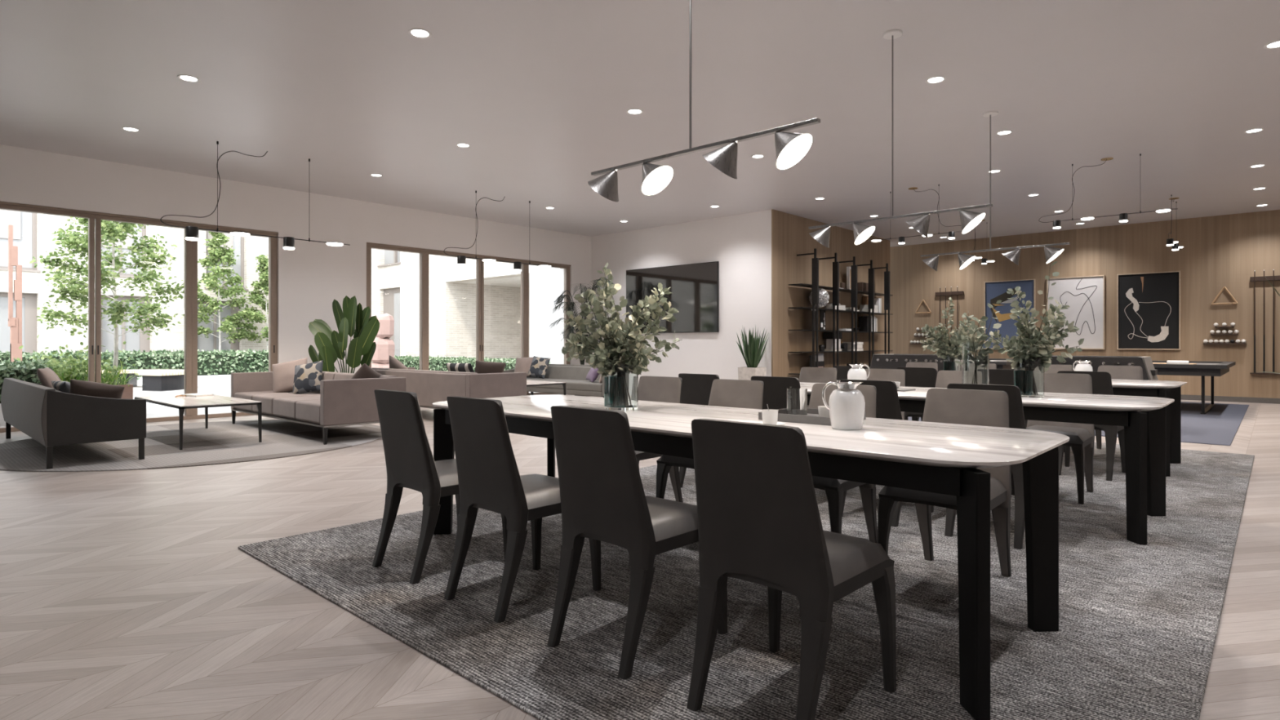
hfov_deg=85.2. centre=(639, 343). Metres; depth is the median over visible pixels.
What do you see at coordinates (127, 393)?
planter
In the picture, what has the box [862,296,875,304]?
box
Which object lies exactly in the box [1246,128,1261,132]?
diffuser
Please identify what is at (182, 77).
diffuser
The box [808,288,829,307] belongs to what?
ball
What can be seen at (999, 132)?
diffuser
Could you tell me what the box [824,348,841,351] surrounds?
book
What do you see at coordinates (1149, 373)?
table
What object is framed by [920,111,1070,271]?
pendant lamp
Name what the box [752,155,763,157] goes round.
diffuser
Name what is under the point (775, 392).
dining chair
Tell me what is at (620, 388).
glass vase
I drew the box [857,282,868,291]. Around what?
wooden box
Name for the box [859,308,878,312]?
book
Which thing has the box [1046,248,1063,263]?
diffuser
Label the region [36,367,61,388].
cushion
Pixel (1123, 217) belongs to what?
pendant lamp
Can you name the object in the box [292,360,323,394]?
cushion
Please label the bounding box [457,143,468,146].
diffuser
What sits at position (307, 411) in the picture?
seat cushion
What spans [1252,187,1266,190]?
recessed light
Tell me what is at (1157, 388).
dining table
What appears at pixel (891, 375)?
dining chair
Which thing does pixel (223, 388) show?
ground
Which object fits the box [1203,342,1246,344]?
ledge
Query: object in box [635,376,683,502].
dining chair
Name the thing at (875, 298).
book
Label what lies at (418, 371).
cushion
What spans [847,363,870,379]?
jug
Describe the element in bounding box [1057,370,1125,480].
dining chair
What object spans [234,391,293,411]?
seat cushion
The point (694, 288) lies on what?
television
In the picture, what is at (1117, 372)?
dining chair
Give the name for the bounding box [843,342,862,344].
book
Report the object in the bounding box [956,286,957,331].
pool cue
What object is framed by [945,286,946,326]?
pool cue
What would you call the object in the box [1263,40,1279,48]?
recessed light
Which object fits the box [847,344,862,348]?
book
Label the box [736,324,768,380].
snake plant
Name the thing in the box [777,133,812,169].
diffuser
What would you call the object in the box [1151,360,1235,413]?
pool table
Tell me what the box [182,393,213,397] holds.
book
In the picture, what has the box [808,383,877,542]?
dining chair
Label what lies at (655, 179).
diffuser
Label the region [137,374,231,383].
planter
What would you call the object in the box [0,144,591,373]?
wall
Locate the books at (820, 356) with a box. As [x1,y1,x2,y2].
[809,353,824,367]
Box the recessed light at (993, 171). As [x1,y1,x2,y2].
[987,169,1001,173]
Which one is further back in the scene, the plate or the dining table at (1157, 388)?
the dining table at (1157, 388)
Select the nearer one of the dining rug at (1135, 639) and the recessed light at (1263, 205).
the dining rug at (1135, 639)
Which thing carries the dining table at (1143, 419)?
on the dining rug at (1135, 639)
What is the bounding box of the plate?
[897,387,915,391]
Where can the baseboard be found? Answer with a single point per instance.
(1219, 398)
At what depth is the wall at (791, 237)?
13.67 m
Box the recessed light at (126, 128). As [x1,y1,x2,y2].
[121,126,140,132]
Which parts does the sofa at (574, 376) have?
arm, arm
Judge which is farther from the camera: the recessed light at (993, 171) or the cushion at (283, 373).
the recessed light at (993, 171)
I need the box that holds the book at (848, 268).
[846,266,851,289]
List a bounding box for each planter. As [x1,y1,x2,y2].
[0,403,5,426]
[118,382,133,399]
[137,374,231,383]
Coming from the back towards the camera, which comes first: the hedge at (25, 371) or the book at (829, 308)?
the book at (829, 308)
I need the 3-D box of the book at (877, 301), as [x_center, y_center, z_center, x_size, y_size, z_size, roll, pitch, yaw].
[5.274,-0.853,15.600,0.200,0.330,0.070,0,0,42]
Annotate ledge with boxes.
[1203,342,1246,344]
[1210,333,1238,334]
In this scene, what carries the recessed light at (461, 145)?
in the ceiling
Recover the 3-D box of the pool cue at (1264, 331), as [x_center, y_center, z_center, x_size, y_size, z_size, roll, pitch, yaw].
[11.548,-0.418,12.885,0.029,1.905,0.029,0,0,42]
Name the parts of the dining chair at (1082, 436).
leg, seat, backrest, leg, leg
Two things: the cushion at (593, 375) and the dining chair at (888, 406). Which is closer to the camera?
the dining chair at (888, 406)
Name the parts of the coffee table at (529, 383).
frame, leg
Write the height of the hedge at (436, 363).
0.741 m
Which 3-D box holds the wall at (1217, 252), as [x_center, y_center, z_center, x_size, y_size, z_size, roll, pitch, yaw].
[8.771,-0.685,15.671,15.840,3.570,0.200,0,0,42]
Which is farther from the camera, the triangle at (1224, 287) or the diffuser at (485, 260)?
the triangle at (1224, 287)
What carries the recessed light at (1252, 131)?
in the ceiling
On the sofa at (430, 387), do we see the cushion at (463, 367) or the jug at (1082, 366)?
the cushion at (463, 367)
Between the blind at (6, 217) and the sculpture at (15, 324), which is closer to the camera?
the sculpture at (15, 324)
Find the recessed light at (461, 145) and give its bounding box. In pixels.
[455,143,471,147]
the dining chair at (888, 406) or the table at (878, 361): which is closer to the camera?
the dining chair at (888, 406)
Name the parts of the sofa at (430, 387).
panel, rail, arm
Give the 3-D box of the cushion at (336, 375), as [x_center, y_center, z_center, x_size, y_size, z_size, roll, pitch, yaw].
[-3.699,0.524,8.863,0.684,0.295,0.201,0,0,42]
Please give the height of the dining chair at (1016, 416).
0.866 m
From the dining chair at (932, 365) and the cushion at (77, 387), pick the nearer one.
the cushion at (77, 387)
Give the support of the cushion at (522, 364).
on the sofa at (574, 376)
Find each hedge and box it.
[0,348,372,383]
[0,357,53,426]
[394,355,550,371]
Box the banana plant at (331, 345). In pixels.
[308,295,379,373]
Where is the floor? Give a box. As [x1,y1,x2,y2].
[0,393,1279,719]
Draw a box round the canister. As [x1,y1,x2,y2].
[840,282,844,288]
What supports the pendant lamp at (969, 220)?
hanging from the ceiling
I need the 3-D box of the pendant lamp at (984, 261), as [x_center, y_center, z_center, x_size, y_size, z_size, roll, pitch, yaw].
[6.782,-2.039,13.856,0.151,0.862,1.561,0,0,42]
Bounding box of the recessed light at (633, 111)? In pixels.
[626,108,643,115]
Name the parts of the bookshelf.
wall arm, post, post, post, wall arm, post, post, post, shelf, shelf, shelf, shelf, wall arm, post, post, post, wall arm, post, post, post, wall arm, post, post, post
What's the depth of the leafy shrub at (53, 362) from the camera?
10.61 m
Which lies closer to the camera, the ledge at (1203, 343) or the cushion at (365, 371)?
the cushion at (365, 371)
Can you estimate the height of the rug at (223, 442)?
0.011 m
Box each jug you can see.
[822,380,865,430]
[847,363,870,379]
[1072,360,1093,371]
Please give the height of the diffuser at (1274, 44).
0.001 m
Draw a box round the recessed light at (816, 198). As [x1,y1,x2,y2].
[814,197,825,199]
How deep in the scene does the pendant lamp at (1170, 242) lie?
11.63 m
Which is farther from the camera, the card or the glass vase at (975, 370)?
the card
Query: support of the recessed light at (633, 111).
in the ceiling
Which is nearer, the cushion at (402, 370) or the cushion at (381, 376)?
the cushion at (381, 376)
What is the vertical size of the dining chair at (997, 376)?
0.866 m
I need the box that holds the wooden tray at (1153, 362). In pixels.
[1152,362,1196,364]
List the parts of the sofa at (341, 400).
leg, arm, rail, leg, arm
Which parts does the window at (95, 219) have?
post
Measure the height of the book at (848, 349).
0.050 m
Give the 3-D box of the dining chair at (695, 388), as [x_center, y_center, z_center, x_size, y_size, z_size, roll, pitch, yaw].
[0.600,0.655,5.348,0.452,0.866,0.537,0,0,42]
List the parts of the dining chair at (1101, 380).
leg, leg, backrest, seat, leg, leg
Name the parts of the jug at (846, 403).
handle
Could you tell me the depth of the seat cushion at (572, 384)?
12.70 m
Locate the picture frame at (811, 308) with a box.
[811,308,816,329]
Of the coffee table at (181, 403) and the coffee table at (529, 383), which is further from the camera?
the coffee table at (529, 383)
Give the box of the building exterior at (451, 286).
[373,248,529,359]
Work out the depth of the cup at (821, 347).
13.66 m
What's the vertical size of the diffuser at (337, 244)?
0.021 m
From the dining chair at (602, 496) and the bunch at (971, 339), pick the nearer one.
the dining chair at (602, 496)
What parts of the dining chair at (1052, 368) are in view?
backrest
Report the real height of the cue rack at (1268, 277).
1.815 m
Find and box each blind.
[0,209,20,239]
[101,222,133,248]
[207,231,233,262]
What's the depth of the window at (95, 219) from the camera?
10.12 m
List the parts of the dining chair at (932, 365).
backrest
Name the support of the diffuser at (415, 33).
attached to the recessed light at (415, 33)
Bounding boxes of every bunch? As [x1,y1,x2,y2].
[561,262,682,377]
[920,297,981,359]
[955,300,1001,364]
[976,261,1084,372]
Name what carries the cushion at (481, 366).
on the sofa at (430, 387)
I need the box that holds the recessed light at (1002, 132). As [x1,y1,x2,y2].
[995,130,1013,135]
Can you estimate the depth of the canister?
14.41 m
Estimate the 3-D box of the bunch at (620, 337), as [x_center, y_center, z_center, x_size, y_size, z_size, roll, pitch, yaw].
[-0.096,-0.054,3.683,0.643,0.766,0.346,0,0,1]
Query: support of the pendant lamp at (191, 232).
hanging from the ceiling
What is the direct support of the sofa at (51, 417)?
on the rug at (223, 442)
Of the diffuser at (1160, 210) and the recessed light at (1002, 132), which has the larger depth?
the diffuser at (1160, 210)
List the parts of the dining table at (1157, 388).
leg, leg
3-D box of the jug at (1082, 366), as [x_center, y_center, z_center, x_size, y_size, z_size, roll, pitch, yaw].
[4.119,0.245,6.464,0.144,0.196,0.142,0,0,-44]
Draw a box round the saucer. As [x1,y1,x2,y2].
[755,421,785,425]
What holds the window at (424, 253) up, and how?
in the wall at (311, 275)
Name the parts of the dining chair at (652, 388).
leg, seat, backrest, leg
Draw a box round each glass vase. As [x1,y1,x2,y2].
[604,364,638,409]
[943,355,960,370]
[962,342,989,384]
[1013,359,1044,397]
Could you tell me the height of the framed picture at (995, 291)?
1.560 m
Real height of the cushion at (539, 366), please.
0.438 m
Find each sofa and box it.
[0,377,146,469]
[231,371,406,444]
[370,367,526,408]
[503,364,604,397]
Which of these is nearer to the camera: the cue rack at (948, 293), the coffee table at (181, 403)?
the coffee table at (181, 403)
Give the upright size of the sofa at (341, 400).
0.715 m
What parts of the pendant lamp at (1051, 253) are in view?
lamp shade, lamp shade, drop rod, lamp shade, lamp shade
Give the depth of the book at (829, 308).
14.09 m
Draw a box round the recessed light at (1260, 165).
[1248,164,1266,168]
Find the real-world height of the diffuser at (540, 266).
0.021 m
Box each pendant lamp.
[160,141,350,249]
[444,191,554,271]
[587,0,820,201]
[808,29,992,247]
[867,184,961,244]
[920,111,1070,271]
[968,219,994,264]
[1039,153,1177,228]
[1166,194,1182,250]
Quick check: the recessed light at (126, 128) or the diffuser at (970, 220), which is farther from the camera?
the recessed light at (126, 128)
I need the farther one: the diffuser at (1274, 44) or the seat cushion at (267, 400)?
the seat cushion at (267, 400)
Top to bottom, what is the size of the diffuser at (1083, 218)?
0.015 m
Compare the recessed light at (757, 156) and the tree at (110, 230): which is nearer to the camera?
the recessed light at (757, 156)
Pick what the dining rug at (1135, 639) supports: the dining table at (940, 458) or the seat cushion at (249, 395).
the dining table at (940, 458)
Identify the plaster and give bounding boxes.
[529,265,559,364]
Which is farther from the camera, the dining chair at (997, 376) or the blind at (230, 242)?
the blind at (230, 242)
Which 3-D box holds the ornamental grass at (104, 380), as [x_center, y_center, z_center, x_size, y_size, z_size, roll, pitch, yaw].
[-8.620,0.466,10.845,1.529,0.469,1.590,0,0,42]
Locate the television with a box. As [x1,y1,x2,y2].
[626,261,719,333]
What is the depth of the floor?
2.93 m
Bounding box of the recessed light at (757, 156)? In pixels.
[751,154,764,158]
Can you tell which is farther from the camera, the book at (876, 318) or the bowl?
the book at (876, 318)
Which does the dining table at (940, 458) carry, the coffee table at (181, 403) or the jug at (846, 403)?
the jug at (846, 403)
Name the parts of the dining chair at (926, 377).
seat, leg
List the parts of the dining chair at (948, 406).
leg, leg, seat, backrest, leg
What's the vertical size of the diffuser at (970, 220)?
0.134 m
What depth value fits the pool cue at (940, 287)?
16.82 m
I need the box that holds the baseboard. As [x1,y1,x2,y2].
[1181,394,1279,404]
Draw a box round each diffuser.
[124,127,137,131]
[180,75,196,80]
[230,231,249,236]
[326,242,342,246]
[411,29,428,36]
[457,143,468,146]
[482,259,495,262]
[538,265,551,267]
[628,109,640,113]
[641,165,672,195]
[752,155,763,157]
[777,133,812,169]
[854,226,875,244]
[928,77,943,82]
[960,256,975,269]
[962,213,985,233]
[997,131,1010,134]
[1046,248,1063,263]
[1080,217,1093,220]
[1155,208,1170,212]
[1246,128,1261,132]
[1267,41,1279,47]
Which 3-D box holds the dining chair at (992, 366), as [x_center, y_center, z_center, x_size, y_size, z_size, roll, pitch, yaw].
[3.735,0.655,7.837,0.452,0.866,0.537,0,0,42]
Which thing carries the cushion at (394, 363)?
on the sofa at (430, 387)
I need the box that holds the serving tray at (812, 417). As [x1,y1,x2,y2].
[758,408,866,426]
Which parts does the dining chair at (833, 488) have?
leg, seat, backrest, leg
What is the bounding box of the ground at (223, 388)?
[0,380,537,427]
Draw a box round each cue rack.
[935,290,964,296]
[1249,275,1279,374]
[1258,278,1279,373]
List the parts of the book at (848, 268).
panel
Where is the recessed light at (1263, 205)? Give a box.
[1255,204,1268,206]
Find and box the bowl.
[893,381,900,388]
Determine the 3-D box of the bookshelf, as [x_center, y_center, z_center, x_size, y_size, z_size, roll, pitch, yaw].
[4.322,-0.350,14.498,0.443,2.900,4.100,0,0,42]
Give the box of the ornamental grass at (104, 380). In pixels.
[48,360,140,386]
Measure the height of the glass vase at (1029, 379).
0.245 m
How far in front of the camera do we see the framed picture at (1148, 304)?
14.10 m
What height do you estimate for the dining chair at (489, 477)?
0.866 m
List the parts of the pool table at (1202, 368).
cushion rail, leg, foot rail, leg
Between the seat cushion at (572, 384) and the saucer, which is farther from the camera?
the seat cushion at (572, 384)
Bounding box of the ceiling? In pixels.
[0,0,1279,247]
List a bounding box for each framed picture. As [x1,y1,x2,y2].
[984,279,1035,349]
[1046,275,1105,349]
[1116,271,1180,350]
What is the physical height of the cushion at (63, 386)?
0.289 m
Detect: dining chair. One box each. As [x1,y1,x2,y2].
[372,389,507,584]
[444,395,600,622]
[546,405,727,679]
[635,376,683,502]
[656,378,764,498]
[678,373,719,488]
[686,418,896,719]
[751,376,800,409]
[799,367,837,408]
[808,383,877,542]
[833,365,868,380]
[838,379,933,526]
[864,368,905,420]
[877,387,1011,577]
[897,367,937,421]
[906,362,937,421]
[935,370,962,388]
[944,382,1026,549]
[960,363,996,370]
[989,368,1027,427]
[1010,373,1094,504]
[1044,364,1073,452]
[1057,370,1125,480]
[1094,365,1142,448]
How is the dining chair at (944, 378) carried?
on the dining rug at (1135, 639)
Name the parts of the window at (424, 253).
post, post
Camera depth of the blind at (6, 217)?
19.52 m
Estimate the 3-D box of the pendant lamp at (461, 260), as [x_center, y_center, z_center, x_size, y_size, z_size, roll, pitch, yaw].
[-2.288,-1.854,11.610,0.216,1.232,2.230,0,0,42]
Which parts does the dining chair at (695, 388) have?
leg, backrest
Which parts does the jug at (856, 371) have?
handle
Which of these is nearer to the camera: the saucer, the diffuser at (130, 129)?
the saucer
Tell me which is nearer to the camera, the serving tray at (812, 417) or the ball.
the serving tray at (812, 417)
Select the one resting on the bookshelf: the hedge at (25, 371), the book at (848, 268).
the book at (848, 268)
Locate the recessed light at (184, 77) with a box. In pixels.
[177,75,199,82]
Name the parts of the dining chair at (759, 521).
leg, backrest, leg, seat, leg, leg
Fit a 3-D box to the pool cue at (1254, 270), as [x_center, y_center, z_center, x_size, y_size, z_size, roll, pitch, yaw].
[11.452,-0.418,12.973,0.029,1.905,0.029,0,0,42]
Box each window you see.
[0,201,278,432]
[366,242,570,395]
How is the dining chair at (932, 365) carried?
on the dining rug at (1135, 639)
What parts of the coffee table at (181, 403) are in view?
leg, frame, leg, leg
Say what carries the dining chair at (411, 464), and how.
on the dining rug at (1135, 639)
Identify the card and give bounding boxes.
[819,309,825,330]
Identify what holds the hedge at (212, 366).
on the ground at (223, 388)
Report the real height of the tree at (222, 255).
4.917 m
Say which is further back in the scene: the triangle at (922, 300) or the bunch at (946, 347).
the triangle at (922, 300)
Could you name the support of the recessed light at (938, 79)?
in the ceiling
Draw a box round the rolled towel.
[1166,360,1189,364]
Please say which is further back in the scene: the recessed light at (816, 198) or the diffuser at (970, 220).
the recessed light at (816, 198)
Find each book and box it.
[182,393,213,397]
[824,306,845,310]
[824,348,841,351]
[826,304,844,307]
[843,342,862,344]
[846,266,851,289]
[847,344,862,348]
[847,348,862,351]
[858,316,868,331]
[859,304,877,308]
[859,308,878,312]
[874,297,879,312]
[875,297,881,312]
[875,318,877,331]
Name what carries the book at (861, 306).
on the book at (876, 310)
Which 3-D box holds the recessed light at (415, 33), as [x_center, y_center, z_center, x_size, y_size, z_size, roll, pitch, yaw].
[-1.750,-2.468,5.536,0.180,0.004,0.180,0,0,42]
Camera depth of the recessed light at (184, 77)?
6.48 m
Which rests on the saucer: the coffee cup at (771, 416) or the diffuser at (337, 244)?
the coffee cup at (771, 416)
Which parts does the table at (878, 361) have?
panel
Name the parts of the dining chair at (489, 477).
leg, backrest, leg, seat, leg, leg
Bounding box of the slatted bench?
[102,368,184,391]
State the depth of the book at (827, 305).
14.11 m
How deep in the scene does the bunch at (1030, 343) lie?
4.52 m
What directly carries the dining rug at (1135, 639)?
on the floor
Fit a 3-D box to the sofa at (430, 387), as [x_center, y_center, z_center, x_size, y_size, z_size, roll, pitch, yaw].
[-3.082,0.743,10.595,3.140,0.715,0.950,0,0,42]
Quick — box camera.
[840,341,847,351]
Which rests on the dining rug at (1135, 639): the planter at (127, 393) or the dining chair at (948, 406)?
the dining chair at (948, 406)
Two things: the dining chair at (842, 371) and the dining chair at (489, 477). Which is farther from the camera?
the dining chair at (842, 371)
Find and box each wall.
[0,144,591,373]
[591,209,771,382]
[771,208,889,379]
[889,209,1279,398]
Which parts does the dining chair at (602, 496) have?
leg, backrest, leg, seat, leg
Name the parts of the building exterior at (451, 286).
sill, door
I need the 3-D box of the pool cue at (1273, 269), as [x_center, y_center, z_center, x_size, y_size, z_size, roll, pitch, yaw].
[11.644,-0.418,12.798,0.029,1.905,0.029,0,0,42]
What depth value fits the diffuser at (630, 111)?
7.39 m
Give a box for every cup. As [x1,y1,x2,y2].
[761,408,778,424]
[817,405,830,417]
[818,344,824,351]
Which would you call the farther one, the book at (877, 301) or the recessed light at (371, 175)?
the book at (877, 301)
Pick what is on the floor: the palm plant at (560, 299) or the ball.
the palm plant at (560, 299)
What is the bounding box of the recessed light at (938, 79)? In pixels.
[925,75,946,84]
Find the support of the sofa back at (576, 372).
on the sofa at (574, 376)
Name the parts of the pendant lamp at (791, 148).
lamp shade, lamp shade, drop rod, lamp shade, lamp shade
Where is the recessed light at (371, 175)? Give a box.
[369,173,382,177]
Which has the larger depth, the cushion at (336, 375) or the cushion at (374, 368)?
the cushion at (374, 368)
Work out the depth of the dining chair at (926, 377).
6.58 m
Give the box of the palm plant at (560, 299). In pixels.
[546,276,618,396]
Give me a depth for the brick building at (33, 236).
21.39 m
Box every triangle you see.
[915,299,931,313]
[1211,286,1237,304]
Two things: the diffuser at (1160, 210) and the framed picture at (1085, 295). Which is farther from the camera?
the framed picture at (1085, 295)
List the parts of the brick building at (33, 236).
pane, pane, sill, pane, pane, door, sill, pane, pane, sill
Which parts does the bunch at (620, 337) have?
stem, stem, stem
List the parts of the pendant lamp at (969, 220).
lamp shade, lamp shade, drop rod, lamp shade, lamp shade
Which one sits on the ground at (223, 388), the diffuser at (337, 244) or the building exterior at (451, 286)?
the building exterior at (451, 286)
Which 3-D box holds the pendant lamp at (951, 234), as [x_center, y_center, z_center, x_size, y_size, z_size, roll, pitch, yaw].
[4.354,-2.039,11.025,1.561,0.862,0.151,0,0,42]
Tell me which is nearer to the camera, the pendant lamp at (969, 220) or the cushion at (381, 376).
the pendant lamp at (969, 220)
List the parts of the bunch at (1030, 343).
stem, stem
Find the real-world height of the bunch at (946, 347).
0.822 m
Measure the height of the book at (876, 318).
0.300 m
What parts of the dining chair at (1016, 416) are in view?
leg, backrest, leg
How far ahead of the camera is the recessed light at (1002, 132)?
8.13 m
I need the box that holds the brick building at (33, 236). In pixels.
[0,209,373,363]
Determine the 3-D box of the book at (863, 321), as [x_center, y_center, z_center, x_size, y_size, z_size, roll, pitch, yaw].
[4.886,-0.433,15.176,0.200,0.330,0.100,0,0,42]
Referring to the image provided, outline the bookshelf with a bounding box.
[788,248,893,374]
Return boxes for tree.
[29,217,213,382]
[180,231,252,351]
[232,254,268,350]
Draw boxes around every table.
[134,394,262,449]
[432,395,1069,719]
[526,380,565,395]
[800,382,1174,545]
[870,354,962,371]
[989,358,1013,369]
[1050,355,1158,380]
[1111,378,1186,476]
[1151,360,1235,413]
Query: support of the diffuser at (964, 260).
attached to the pendant lamp at (1051, 253)
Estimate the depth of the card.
13.68 m
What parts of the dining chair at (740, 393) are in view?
leg, seat, backrest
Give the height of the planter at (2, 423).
0.302 m
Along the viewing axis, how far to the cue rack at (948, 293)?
16.68 m
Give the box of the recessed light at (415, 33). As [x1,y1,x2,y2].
[408,28,431,38]
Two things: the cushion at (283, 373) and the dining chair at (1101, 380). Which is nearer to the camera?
the dining chair at (1101, 380)
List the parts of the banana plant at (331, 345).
stem, stem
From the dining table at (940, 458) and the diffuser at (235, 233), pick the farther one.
the diffuser at (235, 233)
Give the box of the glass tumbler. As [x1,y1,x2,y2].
[786,387,807,415]
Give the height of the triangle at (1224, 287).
0.344 m
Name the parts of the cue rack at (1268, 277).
rail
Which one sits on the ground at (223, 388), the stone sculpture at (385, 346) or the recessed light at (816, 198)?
the stone sculpture at (385, 346)
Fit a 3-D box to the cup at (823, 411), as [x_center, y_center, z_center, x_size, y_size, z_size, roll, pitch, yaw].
[0.821,0.305,3.072,0.072,0.058,0.072,0,0,42]
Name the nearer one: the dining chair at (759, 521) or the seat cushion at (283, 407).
the dining chair at (759, 521)
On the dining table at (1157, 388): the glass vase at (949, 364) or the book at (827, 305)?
the glass vase at (949, 364)
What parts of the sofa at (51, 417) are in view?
leg, leg, arm, leg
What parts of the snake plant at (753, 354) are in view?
pot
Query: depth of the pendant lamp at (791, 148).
3.53 m
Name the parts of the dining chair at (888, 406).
leg, backrest, leg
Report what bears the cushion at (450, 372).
on the sofa at (430, 387)
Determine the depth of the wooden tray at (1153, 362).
11.48 m
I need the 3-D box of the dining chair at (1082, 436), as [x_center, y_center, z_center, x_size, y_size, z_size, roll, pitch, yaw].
[3.021,0.655,5.073,0.452,0.866,0.537,0,0,42]
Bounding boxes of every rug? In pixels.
[0,419,382,471]
[237,442,1254,719]
[907,401,1248,445]
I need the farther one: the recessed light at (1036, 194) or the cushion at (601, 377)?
the cushion at (601, 377)
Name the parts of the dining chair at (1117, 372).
leg, backrest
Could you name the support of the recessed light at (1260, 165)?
in the ceiling
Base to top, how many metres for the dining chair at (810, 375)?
0.866 m
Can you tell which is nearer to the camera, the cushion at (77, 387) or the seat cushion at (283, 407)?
the cushion at (77, 387)
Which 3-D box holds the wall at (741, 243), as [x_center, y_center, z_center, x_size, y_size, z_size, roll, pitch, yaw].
[0.745,-0.685,14.521,4.800,3.570,0.300,0,0,42]
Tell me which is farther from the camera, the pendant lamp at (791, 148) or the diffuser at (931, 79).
the diffuser at (931, 79)
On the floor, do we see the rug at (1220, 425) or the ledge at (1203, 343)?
the rug at (1220, 425)
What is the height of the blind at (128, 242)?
1.480 m
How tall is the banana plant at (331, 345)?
1.832 m
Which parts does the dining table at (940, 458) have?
leg, leg, leg, leg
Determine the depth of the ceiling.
7.00 m
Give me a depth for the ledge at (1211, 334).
13.25 m
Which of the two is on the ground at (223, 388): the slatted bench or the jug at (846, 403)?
the slatted bench
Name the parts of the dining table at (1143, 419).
leg, leg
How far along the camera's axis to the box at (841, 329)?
14.38 m
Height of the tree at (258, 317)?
4.092 m
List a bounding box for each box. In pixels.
[823,332,841,338]
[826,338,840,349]
[838,328,851,330]
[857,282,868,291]
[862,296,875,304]
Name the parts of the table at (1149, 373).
panel, panel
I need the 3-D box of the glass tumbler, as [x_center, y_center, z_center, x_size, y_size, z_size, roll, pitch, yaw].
[0.735,0.272,3.260,0.094,0.125,0.094,0,0,42]
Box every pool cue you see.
[939,287,940,325]
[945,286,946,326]
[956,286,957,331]
[1253,270,1255,373]
[1262,270,1265,373]
[1272,269,1274,372]
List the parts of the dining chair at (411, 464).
leg, backrest, leg, seat, leg, leg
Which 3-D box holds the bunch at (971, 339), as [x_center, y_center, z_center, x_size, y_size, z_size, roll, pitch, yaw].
[2.271,0.017,4.685,0.240,0.624,0.255,0,0,-36]
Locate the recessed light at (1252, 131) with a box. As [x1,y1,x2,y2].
[1244,128,1264,133]
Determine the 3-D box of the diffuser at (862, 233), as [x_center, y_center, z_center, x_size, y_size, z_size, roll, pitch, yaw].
[1.841,-0.888,5.702,0.152,0.134,0.202,0,0,42]
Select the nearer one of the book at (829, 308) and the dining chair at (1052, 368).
the dining chair at (1052, 368)
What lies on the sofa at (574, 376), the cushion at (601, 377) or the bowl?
the cushion at (601, 377)
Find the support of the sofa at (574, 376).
on the floor
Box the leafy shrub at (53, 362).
[13,334,138,385]
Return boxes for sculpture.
[8,224,22,362]
[371,313,395,368]
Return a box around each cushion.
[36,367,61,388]
[51,381,70,393]
[69,379,124,398]
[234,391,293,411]
[252,392,319,415]
[271,357,307,392]
[272,395,319,419]
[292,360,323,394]
[295,400,319,423]
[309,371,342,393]
[333,373,355,379]
[351,363,382,378]
[370,367,393,369]
[379,375,396,377]
[388,368,413,371]
[389,355,407,368]
[413,369,444,373]
[440,371,477,373]
[445,363,474,372]
[474,360,506,373]
[514,356,533,377]
[526,377,602,391]
[527,355,550,378]
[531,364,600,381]
[586,367,599,382]
[599,373,602,382]
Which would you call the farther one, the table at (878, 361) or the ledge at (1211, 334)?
the ledge at (1211, 334)
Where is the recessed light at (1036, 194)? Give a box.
[1026,193,1039,196]
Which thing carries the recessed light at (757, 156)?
in the ceiling

